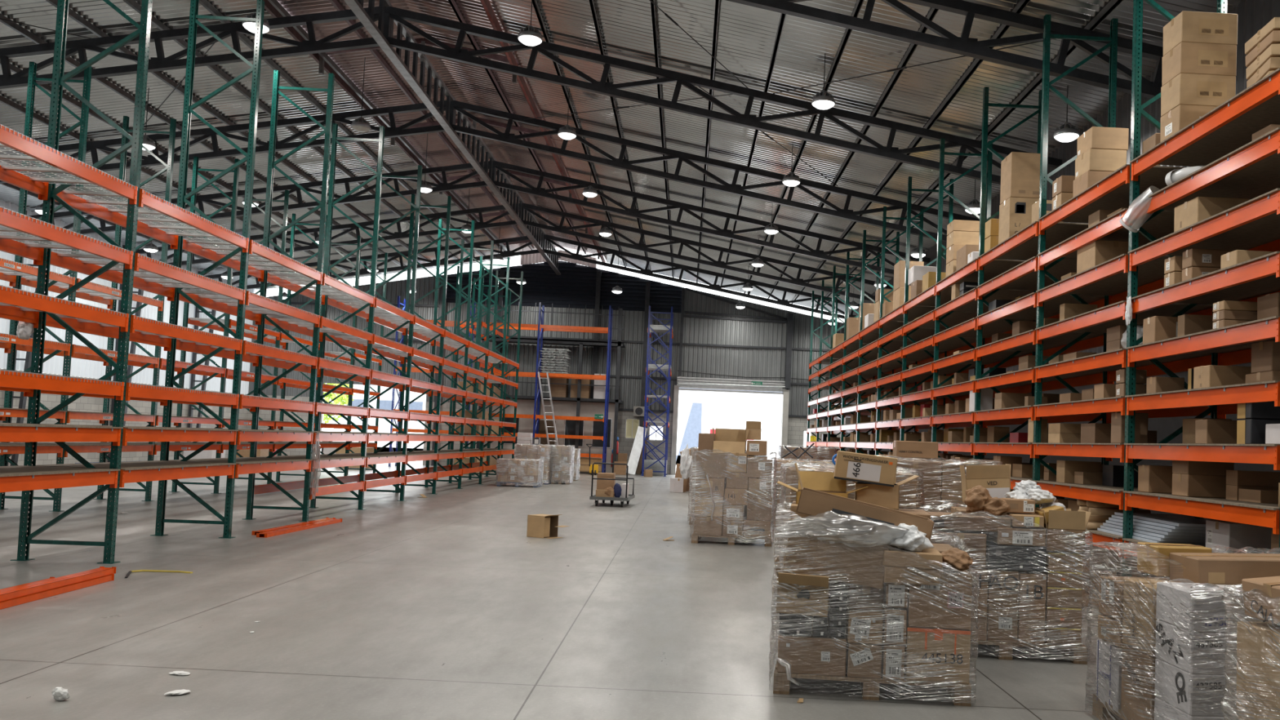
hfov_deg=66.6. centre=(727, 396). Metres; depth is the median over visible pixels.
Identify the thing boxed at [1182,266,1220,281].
cardboard box
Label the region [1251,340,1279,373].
cardboard box
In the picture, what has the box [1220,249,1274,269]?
cardboard box
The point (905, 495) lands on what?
cardboard box
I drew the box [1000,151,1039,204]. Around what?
cardboard box
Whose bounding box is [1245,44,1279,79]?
cardboard box
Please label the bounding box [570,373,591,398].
cardboard box
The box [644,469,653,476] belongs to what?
cardboard box
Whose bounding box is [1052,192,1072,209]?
cardboard box
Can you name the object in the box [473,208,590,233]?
portal
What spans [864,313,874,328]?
cardboard box
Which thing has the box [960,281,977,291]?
cardboard box
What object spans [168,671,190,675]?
paper scrap
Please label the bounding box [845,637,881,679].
cardboard box
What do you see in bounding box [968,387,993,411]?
cardboard box
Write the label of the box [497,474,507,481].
cardboard box
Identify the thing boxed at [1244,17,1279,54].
cardboard box
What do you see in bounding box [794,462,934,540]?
open cardboard box
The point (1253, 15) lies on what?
wall
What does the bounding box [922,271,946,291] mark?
cardboard box
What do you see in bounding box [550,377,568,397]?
cardboard box
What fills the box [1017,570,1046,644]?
cardboard box
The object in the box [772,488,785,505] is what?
cardboard box
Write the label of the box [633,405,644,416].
air conditioner
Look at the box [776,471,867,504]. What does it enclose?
open cardboard box
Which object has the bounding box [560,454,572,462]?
cardboard box
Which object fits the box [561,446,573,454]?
cardboard box
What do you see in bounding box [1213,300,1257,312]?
cardboard box
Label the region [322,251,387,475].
rack
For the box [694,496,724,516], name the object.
cardboard box
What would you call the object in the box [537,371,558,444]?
ladder
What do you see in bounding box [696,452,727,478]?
cardboard box
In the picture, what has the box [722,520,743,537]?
cardboard box
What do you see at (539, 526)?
open cardboard box
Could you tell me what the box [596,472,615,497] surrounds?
cardboard box
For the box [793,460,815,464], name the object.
cardboard box
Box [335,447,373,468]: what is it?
cardboard box
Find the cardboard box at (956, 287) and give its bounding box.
[951,284,959,300]
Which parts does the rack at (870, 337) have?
post, post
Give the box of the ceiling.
[0,0,1245,315]
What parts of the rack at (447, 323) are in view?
post, post, post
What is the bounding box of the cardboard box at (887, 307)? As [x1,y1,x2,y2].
[881,302,893,316]
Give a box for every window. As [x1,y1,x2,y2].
[624,417,639,439]
[648,425,663,440]
[802,430,811,447]
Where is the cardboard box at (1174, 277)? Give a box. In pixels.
[1164,271,1182,287]
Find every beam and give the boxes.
[0,566,115,601]
[0,573,114,609]
[0,577,54,590]
[251,517,335,535]
[256,518,342,537]
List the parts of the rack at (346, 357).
post, post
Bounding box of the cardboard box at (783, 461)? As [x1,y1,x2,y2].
[773,459,796,475]
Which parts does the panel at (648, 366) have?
wire deck panel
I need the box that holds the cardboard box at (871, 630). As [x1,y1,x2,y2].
[846,604,883,644]
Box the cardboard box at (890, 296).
[875,288,893,302]
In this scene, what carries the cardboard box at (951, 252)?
on the cardboard box at (950, 267)
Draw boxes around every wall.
[0,200,254,466]
[245,249,844,474]
[844,0,1279,515]
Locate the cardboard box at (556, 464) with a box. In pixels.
[552,462,560,471]
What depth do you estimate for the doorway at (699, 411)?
66.08 m
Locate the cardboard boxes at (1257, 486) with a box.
[809,124,1279,577]
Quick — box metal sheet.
[626,426,647,474]
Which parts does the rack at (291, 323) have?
post, post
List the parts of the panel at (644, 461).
wire deck panel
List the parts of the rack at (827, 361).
post, post, post, post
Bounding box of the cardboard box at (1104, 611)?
[1098,575,1168,621]
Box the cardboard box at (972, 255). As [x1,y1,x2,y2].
[967,251,978,263]
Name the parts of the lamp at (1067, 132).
cord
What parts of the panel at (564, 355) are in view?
wire deck panel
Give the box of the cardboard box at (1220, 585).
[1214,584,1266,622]
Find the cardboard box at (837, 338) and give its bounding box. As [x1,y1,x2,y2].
[832,333,844,347]
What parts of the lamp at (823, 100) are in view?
cord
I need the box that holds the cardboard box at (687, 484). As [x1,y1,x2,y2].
[685,477,692,491]
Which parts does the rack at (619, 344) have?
railing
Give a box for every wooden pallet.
[496,481,542,487]
[551,479,572,484]
[688,516,694,524]
[691,531,771,546]
[770,515,782,526]
[773,660,971,706]
[970,640,1087,664]
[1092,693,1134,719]
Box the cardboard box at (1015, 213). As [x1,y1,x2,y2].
[998,196,1039,244]
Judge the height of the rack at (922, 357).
7.530 m
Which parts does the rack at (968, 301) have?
post, post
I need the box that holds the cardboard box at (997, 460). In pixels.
[993,455,1022,476]
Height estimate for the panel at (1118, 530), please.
0.028 m
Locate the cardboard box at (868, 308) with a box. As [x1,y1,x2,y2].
[858,302,874,331]
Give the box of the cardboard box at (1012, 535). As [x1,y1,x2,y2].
[988,525,1045,546]
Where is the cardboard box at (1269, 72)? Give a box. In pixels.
[1263,70,1275,77]
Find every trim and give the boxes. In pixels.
[1,210,42,466]
[107,244,146,462]
[187,271,217,427]
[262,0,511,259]
[284,287,831,418]
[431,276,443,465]
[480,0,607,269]
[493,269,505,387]
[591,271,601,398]
[640,281,650,473]
[670,385,789,475]
[677,370,823,381]
[784,312,793,389]
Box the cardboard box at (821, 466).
[799,464,835,468]
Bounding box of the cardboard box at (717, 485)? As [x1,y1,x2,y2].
[695,477,725,497]
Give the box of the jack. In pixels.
[586,444,598,475]
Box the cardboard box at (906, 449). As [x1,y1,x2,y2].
[893,440,937,458]
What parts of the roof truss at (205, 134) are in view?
king post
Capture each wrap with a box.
[495,457,543,486]
[514,443,553,483]
[550,444,574,483]
[573,448,581,479]
[687,447,746,519]
[689,448,777,544]
[768,501,979,702]
[770,457,835,523]
[773,511,909,546]
[775,462,924,617]
[777,444,836,459]
[790,461,829,466]
[874,454,995,504]
[912,502,1093,661]
[1084,541,1279,719]
[1220,584,1279,719]
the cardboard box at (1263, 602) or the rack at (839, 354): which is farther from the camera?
the rack at (839, 354)
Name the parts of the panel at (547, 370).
wire deck panel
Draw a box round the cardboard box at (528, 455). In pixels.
[526,453,537,459]
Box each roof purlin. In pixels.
[0,13,412,271]
[0,58,383,275]
[0,95,359,279]
[0,182,279,288]
[2,160,285,274]
[45,0,436,268]
[122,0,463,266]
[199,0,489,262]
[267,0,515,259]
[328,0,533,249]
[448,0,586,254]
[480,0,602,262]
[532,0,626,266]
[589,0,649,269]
[650,0,674,277]
[696,0,719,282]
[720,13,786,285]
[743,0,864,293]
[767,7,938,298]
[813,0,1123,308]
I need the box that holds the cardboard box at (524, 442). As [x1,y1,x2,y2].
[516,440,532,444]
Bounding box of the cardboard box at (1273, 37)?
[1245,30,1279,66]
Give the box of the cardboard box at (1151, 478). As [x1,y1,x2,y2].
[1137,464,1173,493]
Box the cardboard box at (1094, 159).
[1075,148,1126,179]
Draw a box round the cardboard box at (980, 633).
[966,568,991,641]
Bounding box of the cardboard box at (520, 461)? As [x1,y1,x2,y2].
[517,459,527,467]
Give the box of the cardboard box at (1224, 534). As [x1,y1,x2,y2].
[1205,520,1272,553]
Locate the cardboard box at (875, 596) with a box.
[847,583,884,611]
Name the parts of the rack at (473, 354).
post, post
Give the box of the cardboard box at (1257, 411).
[1237,401,1279,419]
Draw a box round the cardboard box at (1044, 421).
[1027,418,1047,442]
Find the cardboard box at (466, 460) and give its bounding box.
[453,457,486,475]
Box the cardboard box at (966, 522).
[926,511,1011,532]
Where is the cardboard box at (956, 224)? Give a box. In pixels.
[946,219,979,235]
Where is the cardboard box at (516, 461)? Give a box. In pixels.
[508,458,523,466]
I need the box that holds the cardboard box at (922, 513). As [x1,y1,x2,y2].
[886,508,930,546]
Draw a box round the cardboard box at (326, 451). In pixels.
[323,447,336,453]
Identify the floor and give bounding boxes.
[0,463,1123,719]
[321,446,773,475]
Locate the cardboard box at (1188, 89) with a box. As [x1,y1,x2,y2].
[1160,73,1235,116]
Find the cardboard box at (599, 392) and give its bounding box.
[593,373,606,399]
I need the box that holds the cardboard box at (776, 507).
[772,502,785,519]
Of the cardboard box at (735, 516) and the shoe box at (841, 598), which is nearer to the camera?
the shoe box at (841, 598)
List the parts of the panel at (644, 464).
wire deck panel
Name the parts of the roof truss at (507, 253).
king post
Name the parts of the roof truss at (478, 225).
king post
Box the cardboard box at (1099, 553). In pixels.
[1084,543,1117,571]
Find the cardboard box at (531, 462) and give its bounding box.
[527,459,541,467]
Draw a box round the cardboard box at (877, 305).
[873,300,893,322]
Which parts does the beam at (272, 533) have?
plate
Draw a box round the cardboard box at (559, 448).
[553,445,564,454]
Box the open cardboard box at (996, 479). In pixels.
[959,463,1011,502]
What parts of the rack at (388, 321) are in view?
post, post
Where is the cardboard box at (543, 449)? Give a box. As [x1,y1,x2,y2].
[537,445,551,454]
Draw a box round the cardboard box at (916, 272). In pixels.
[907,265,936,285]
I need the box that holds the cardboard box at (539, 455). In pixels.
[537,453,551,462]
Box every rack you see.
[0,0,152,564]
[0,61,92,511]
[8,115,176,501]
[31,0,264,538]
[106,156,239,493]
[168,70,334,521]
[180,190,288,486]
[240,213,327,481]
[253,123,384,510]
[284,235,360,475]
[316,163,422,501]
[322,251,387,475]
[364,194,451,493]
[387,295,475,466]
[400,218,475,488]
[428,239,493,484]
[446,265,498,475]
[452,255,510,480]
[467,288,511,457]
[469,302,544,444]
[471,270,523,476]
[476,300,625,472]
[534,305,613,472]
[640,305,673,476]
[806,280,849,451]
[815,265,862,453]
[826,251,879,462]
[839,230,899,453]
[855,206,924,455]
[874,176,954,453]
[899,137,992,462]
[930,86,1041,464]
[972,14,1118,507]
[1031,0,1227,577]
[1122,67,1279,558]
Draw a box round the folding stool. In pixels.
[781,442,814,458]
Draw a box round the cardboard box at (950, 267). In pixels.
[945,259,956,277]
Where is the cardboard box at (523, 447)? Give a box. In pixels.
[515,444,527,453]
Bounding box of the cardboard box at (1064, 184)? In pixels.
[1052,175,1075,198]
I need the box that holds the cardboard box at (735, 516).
[723,504,744,520]
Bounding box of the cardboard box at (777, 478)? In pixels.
[773,475,786,489]
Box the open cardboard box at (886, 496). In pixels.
[852,475,919,509]
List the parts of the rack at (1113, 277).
post, white panel, post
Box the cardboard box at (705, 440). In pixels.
[697,433,715,452]
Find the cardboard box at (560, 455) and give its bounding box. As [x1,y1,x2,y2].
[552,454,561,462]
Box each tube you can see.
[1076,498,1086,506]
[1079,506,1139,511]
[1085,500,1139,508]
[1086,522,1103,529]
[1088,507,1151,515]
[1088,515,1111,522]
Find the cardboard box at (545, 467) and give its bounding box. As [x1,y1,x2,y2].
[541,462,551,471]
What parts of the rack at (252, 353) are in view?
post, post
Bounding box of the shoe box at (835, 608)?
[829,598,847,612]
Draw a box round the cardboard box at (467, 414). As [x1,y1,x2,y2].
[458,409,488,418]
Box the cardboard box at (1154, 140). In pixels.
[1142,133,1159,153]
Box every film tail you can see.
[706,474,715,520]
[776,657,799,685]
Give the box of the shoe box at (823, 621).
[812,612,828,626]
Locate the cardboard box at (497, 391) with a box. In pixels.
[493,386,500,398]
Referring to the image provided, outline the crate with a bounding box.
[577,457,602,472]
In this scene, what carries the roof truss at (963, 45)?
attached to the trim
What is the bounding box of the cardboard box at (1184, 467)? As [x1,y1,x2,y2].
[1172,460,1234,475]
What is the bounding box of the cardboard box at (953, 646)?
[904,623,970,684]
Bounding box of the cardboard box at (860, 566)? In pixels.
[783,534,888,589]
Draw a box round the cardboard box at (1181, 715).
[1154,697,1235,719]
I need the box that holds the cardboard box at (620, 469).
[613,461,626,475]
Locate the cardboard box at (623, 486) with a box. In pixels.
[621,483,628,497]
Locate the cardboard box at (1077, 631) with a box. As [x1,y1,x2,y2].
[1044,626,1081,646]
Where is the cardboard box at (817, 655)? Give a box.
[777,629,846,676]
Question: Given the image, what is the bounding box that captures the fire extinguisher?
[616,436,618,453]
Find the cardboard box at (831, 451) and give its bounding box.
[817,448,834,462]
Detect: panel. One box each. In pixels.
[539,368,568,372]
[540,358,568,361]
[542,347,571,351]
[542,353,568,356]
[542,363,569,367]
[644,461,666,463]
[644,464,666,466]
[644,466,666,469]
[648,365,671,368]
[650,326,672,330]
[1100,524,1205,542]
[1106,520,1205,537]
[1111,515,1205,530]
[1114,511,1216,527]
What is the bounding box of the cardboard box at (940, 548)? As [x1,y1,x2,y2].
[932,543,952,553]
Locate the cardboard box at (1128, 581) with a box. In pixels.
[1122,577,1173,656]
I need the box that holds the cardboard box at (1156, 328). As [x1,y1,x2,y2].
[1142,315,1177,343]
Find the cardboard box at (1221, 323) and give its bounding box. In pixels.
[1212,320,1250,328]
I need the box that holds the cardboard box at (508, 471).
[507,466,518,475]
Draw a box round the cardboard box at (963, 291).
[959,289,969,295]
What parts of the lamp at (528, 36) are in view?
cord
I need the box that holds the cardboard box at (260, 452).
[235,448,269,457]
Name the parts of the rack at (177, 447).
post, post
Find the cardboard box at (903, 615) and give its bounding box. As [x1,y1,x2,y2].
[881,600,906,644]
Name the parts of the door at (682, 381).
shutter rail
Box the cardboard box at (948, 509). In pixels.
[940,506,953,512]
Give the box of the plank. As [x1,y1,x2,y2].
[635,437,648,475]
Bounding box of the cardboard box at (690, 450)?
[680,448,694,459]
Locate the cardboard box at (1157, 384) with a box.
[1146,376,1184,393]
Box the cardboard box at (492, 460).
[476,456,497,472]
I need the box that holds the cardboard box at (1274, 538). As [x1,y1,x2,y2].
[1271,529,1279,552]
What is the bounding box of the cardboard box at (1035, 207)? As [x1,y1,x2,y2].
[1031,200,1052,222]
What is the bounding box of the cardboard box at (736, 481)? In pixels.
[726,471,748,488]
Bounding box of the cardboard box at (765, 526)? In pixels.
[743,517,770,537]
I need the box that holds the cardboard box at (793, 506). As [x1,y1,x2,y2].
[790,501,809,520]
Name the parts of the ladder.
rail, rail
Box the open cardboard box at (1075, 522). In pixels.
[1034,506,1091,552]
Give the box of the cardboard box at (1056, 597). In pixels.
[1045,586,1082,608]
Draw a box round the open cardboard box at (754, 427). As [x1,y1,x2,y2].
[742,421,764,439]
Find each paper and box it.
[604,486,614,496]
[941,547,973,570]
[964,484,991,512]
[982,497,1009,516]
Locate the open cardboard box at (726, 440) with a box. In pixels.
[712,427,749,453]
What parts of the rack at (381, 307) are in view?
post, post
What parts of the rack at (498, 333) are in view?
post, post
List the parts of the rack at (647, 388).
post, post, wire deck panel, wire deck panel, wire deck panel, wire deck panel, post, post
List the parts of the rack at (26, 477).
foot plate, post, foot plate, post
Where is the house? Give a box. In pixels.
[333,384,426,448]
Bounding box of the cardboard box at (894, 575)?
[884,565,940,585]
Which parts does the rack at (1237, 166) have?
post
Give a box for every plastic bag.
[16,321,34,339]
[310,431,320,498]
[613,483,622,497]
[679,444,692,479]
[688,459,693,479]
[887,523,933,551]
[1004,489,1029,498]
[1013,480,1041,491]
[1025,488,1056,504]
[1039,502,1066,511]
[1120,324,1142,348]
[1124,296,1132,325]
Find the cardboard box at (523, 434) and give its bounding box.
[517,432,533,436]
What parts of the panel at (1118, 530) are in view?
white panel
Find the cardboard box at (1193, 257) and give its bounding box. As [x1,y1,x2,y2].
[1182,248,1232,269]
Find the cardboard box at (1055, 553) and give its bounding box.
[1045,551,1083,572]
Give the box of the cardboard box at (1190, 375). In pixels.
[1187,368,1193,389]
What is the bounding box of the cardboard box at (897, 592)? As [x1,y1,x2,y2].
[883,582,908,608]
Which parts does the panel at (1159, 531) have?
white panel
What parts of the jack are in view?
handle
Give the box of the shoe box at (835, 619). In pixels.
[828,608,846,626]
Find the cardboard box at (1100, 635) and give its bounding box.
[1097,614,1124,648]
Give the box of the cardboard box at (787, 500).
[784,497,791,523]
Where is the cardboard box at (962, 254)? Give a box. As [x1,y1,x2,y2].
[955,244,978,271]
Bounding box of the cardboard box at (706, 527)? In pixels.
[693,515,723,536]
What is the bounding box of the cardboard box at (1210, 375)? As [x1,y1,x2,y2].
[1193,364,1253,388]
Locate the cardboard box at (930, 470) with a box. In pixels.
[896,459,942,506]
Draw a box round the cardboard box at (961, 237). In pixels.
[946,231,985,248]
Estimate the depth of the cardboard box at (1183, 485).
9.18 m
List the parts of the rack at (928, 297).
post, post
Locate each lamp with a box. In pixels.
[34,203,51,214]
[142,87,155,150]
[142,240,158,252]
[221,269,233,279]
[241,12,270,33]
[241,195,258,206]
[282,292,287,299]
[350,57,371,132]
[367,265,378,271]
[416,133,432,192]
[461,195,471,233]
[493,218,503,262]
[516,248,525,284]
[517,0,542,45]
[557,88,576,139]
[582,162,597,197]
[599,201,611,236]
[611,240,622,293]
[735,289,745,308]
[742,274,753,290]
[751,237,764,266]
[764,209,778,234]
[782,146,800,186]
[811,53,835,109]
[848,289,858,308]
[874,259,886,287]
[910,235,926,257]
[964,178,980,213]
[1053,85,1079,142]
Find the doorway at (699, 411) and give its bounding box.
[649,387,810,466]
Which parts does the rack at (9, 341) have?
post, post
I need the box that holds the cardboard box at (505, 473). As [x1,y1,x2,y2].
[497,466,507,474]
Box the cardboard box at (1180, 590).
[1155,582,1239,633]
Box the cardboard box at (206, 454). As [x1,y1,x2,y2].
[183,449,225,459]
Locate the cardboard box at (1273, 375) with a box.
[1245,370,1279,383]
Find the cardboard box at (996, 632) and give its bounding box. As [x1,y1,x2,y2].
[985,568,1018,643]
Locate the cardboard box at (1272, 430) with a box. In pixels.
[1265,423,1279,444]
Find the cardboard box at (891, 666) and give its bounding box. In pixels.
[881,640,905,680]
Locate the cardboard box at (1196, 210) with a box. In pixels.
[1173,196,1249,231]
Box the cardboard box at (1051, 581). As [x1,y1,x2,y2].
[1040,569,1083,587]
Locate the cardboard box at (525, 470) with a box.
[517,466,527,475]
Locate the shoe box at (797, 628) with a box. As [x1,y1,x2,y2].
[778,613,812,635]
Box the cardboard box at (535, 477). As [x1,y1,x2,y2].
[526,474,541,483]
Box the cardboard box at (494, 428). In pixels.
[490,418,499,434]
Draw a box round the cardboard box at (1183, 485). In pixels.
[1172,473,1226,497]
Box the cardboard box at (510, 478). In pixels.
[507,474,517,482]
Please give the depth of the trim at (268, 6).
23.51 m
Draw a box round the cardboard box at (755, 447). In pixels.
[746,440,767,456]
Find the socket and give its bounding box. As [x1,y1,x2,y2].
[1164,168,1180,185]
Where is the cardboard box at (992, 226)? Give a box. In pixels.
[984,218,999,239]
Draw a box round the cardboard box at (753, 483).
[747,477,768,497]
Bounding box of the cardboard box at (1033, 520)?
[1006,512,1044,528]
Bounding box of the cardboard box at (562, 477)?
[560,471,571,479]
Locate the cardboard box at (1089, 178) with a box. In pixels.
[1072,170,1112,197]
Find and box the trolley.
[589,462,635,506]
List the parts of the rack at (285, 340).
post, post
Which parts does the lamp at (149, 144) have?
cord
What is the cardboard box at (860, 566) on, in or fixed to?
on the cardboard box at (875, 596)
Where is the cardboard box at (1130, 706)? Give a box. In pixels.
[1120,644,1156,719]
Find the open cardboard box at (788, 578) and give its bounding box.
[774,555,830,617]
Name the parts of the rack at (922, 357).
post, post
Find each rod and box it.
[0,18,90,38]
[143,42,215,125]
[523,93,732,119]
[648,0,748,88]
[698,86,837,186]
[764,39,1051,95]
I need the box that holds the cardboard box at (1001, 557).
[986,540,1046,572]
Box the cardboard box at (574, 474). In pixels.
[571,467,577,476]
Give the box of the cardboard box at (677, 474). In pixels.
[675,463,687,492]
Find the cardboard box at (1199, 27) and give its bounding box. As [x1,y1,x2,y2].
[1163,10,1237,56]
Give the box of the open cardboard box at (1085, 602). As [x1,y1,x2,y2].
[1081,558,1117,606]
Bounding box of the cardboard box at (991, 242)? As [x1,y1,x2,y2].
[984,235,998,253]
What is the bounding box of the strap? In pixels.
[124,569,192,577]
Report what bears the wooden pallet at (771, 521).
on the floor at (442, 605)
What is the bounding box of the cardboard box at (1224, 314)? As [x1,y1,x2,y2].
[1212,310,1257,321]
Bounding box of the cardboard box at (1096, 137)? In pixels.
[1076,126,1128,158]
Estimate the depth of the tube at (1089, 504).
11.25 m
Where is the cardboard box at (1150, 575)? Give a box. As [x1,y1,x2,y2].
[1136,559,1165,578]
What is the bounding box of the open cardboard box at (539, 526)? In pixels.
[526,514,569,538]
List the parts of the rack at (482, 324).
post, post, post, post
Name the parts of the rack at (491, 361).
post, post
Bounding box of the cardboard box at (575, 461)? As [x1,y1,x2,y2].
[572,458,578,467]
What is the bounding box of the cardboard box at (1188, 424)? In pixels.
[1182,417,1231,443]
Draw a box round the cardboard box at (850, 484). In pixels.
[824,468,855,499]
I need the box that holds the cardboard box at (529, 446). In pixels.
[526,444,537,453]
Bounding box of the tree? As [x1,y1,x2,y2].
[323,382,355,423]
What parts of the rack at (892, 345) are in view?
post, post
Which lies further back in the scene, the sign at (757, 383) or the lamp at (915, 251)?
the sign at (757, 383)
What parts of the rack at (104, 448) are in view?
post, post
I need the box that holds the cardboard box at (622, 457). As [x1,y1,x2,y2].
[617,453,627,468]
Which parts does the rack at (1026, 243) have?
post, post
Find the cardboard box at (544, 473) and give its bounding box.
[541,471,551,479]
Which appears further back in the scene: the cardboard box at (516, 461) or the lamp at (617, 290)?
the lamp at (617, 290)
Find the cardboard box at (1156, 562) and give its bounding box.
[1137,542,1212,577]
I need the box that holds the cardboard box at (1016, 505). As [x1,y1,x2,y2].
[1000,497,1035,513]
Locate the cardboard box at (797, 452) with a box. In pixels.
[780,446,800,460]
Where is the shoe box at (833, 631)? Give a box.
[827,625,846,638]
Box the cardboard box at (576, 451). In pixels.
[572,448,578,458]
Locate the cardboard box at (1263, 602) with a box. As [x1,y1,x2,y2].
[1241,576,1279,626]
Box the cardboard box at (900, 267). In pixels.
[893,260,924,291]
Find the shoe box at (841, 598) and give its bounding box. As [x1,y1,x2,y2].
[830,585,847,601]
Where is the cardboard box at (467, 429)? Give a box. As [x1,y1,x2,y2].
[455,416,488,433]
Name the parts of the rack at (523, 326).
post, post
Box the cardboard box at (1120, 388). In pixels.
[1115,382,1146,396]
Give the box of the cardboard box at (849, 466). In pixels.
[833,450,897,487]
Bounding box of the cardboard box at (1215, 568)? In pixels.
[1169,552,1279,586]
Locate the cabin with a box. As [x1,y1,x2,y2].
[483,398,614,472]
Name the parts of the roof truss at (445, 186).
king post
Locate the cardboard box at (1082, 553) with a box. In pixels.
[1082,552,1120,571]
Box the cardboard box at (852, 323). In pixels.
[845,317,858,339]
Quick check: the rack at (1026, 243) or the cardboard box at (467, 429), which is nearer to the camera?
the rack at (1026, 243)
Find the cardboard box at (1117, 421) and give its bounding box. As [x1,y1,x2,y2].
[1111,412,1148,443]
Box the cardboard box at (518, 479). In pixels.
[516,475,527,482]
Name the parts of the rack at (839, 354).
post, post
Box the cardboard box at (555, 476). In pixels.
[551,471,560,479]
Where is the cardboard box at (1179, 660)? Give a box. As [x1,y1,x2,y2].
[1155,619,1236,675]
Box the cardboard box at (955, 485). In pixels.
[933,461,991,506]
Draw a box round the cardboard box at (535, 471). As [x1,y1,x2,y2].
[527,467,541,475]
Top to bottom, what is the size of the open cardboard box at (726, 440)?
0.385 m
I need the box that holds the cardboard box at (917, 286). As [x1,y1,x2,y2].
[911,280,922,298]
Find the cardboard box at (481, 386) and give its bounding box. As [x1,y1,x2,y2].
[457,381,489,395]
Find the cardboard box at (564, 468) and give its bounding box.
[560,462,572,471]
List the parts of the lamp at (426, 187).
cord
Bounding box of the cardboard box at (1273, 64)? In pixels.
[1246,57,1279,88]
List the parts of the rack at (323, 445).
post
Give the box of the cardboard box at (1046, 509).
[1035,505,1064,524]
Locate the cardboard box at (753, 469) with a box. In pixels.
[746,455,767,478]
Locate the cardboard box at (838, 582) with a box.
[828,579,848,604]
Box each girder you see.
[343,0,560,275]
[790,0,1030,303]
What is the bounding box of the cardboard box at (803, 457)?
[800,447,817,461]
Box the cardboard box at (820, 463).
[812,461,833,466]
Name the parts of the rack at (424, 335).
post, post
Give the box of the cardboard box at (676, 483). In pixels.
[669,477,683,493]
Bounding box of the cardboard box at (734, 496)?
[724,487,748,505]
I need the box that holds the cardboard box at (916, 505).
[915,505,940,511]
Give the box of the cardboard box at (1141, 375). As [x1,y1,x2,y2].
[1115,368,1146,384]
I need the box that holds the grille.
[635,407,642,414]
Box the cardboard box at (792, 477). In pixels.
[785,466,832,502]
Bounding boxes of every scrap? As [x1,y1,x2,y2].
[51,687,70,701]
[164,688,190,695]
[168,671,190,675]
[662,536,674,540]
[796,697,803,702]
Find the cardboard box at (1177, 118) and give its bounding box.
[1160,104,1217,142]
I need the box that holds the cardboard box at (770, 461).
[743,459,772,518]
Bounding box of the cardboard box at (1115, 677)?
[1095,639,1122,711]
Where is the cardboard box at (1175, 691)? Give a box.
[1155,657,1236,716]
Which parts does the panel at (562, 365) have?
wire deck panel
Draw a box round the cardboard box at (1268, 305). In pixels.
[1257,292,1279,319]
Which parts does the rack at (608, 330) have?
wire deck panel, post, post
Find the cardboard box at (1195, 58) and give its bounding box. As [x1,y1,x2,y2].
[1161,41,1236,86]
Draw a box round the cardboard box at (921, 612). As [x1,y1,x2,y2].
[905,567,972,630]
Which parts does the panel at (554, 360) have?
wire deck panel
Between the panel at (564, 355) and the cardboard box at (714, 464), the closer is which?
the cardboard box at (714, 464)
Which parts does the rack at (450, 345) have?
post, post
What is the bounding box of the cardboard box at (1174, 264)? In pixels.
[1164,255,1182,274]
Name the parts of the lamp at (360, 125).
cord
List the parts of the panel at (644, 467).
wire deck panel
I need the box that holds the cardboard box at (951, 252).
[946,244,964,264]
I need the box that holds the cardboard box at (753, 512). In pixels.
[746,496,772,520]
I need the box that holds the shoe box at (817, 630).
[812,625,827,637]
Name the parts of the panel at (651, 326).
wire deck panel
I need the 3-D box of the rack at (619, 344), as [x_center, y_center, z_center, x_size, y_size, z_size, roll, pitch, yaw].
[-7.738,-0.384,42.890,6.100,7.300,1.950,2,-3,-2]
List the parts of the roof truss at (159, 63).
king post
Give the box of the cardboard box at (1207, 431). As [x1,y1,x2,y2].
[1195,418,1236,444]
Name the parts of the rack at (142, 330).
post, post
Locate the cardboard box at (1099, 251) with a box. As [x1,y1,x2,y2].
[1076,240,1128,273]
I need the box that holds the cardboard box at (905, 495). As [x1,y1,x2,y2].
[895,471,916,508]
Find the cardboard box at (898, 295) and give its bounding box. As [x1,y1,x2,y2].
[893,287,911,310]
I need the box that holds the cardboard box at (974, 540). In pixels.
[929,529,986,568]
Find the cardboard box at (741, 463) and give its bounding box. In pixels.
[726,452,747,472]
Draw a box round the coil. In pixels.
[831,453,836,465]
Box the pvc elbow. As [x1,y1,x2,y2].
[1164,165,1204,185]
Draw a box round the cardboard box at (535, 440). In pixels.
[532,437,540,444]
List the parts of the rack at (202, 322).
post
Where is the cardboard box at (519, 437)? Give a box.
[517,435,532,440]
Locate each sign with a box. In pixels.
[594,413,603,418]
[751,381,762,385]
[809,435,816,441]
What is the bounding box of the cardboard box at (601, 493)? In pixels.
[595,489,613,497]
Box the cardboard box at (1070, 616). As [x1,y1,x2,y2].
[1044,605,1082,627]
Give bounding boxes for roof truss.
[0,6,1062,190]
[0,100,979,241]
[28,160,930,275]
[135,203,893,302]
[204,234,859,319]
[726,0,1163,101]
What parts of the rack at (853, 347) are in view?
post, post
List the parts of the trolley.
handle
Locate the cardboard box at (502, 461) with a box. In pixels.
[498,458,511,466]
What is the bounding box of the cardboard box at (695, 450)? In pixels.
[693,448,711,464]
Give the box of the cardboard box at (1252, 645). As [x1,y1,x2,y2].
[1235,621,1279,719]
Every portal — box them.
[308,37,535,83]
[391,116,563,153]
[431,169,583,197]
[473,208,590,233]
[495,240,599,259]
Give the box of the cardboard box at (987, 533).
[980,531,991,541]
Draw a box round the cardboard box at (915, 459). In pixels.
[880,454,921,460]
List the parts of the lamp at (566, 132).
cord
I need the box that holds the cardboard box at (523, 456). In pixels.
[515,453,526,459]
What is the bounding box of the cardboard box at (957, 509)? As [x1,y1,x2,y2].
[951,506,1026,516]
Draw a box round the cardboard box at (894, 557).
[882,546,942,569]
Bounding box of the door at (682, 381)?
[676,376,786,423]
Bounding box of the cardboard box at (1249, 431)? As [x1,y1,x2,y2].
[1236,418,1279,444]

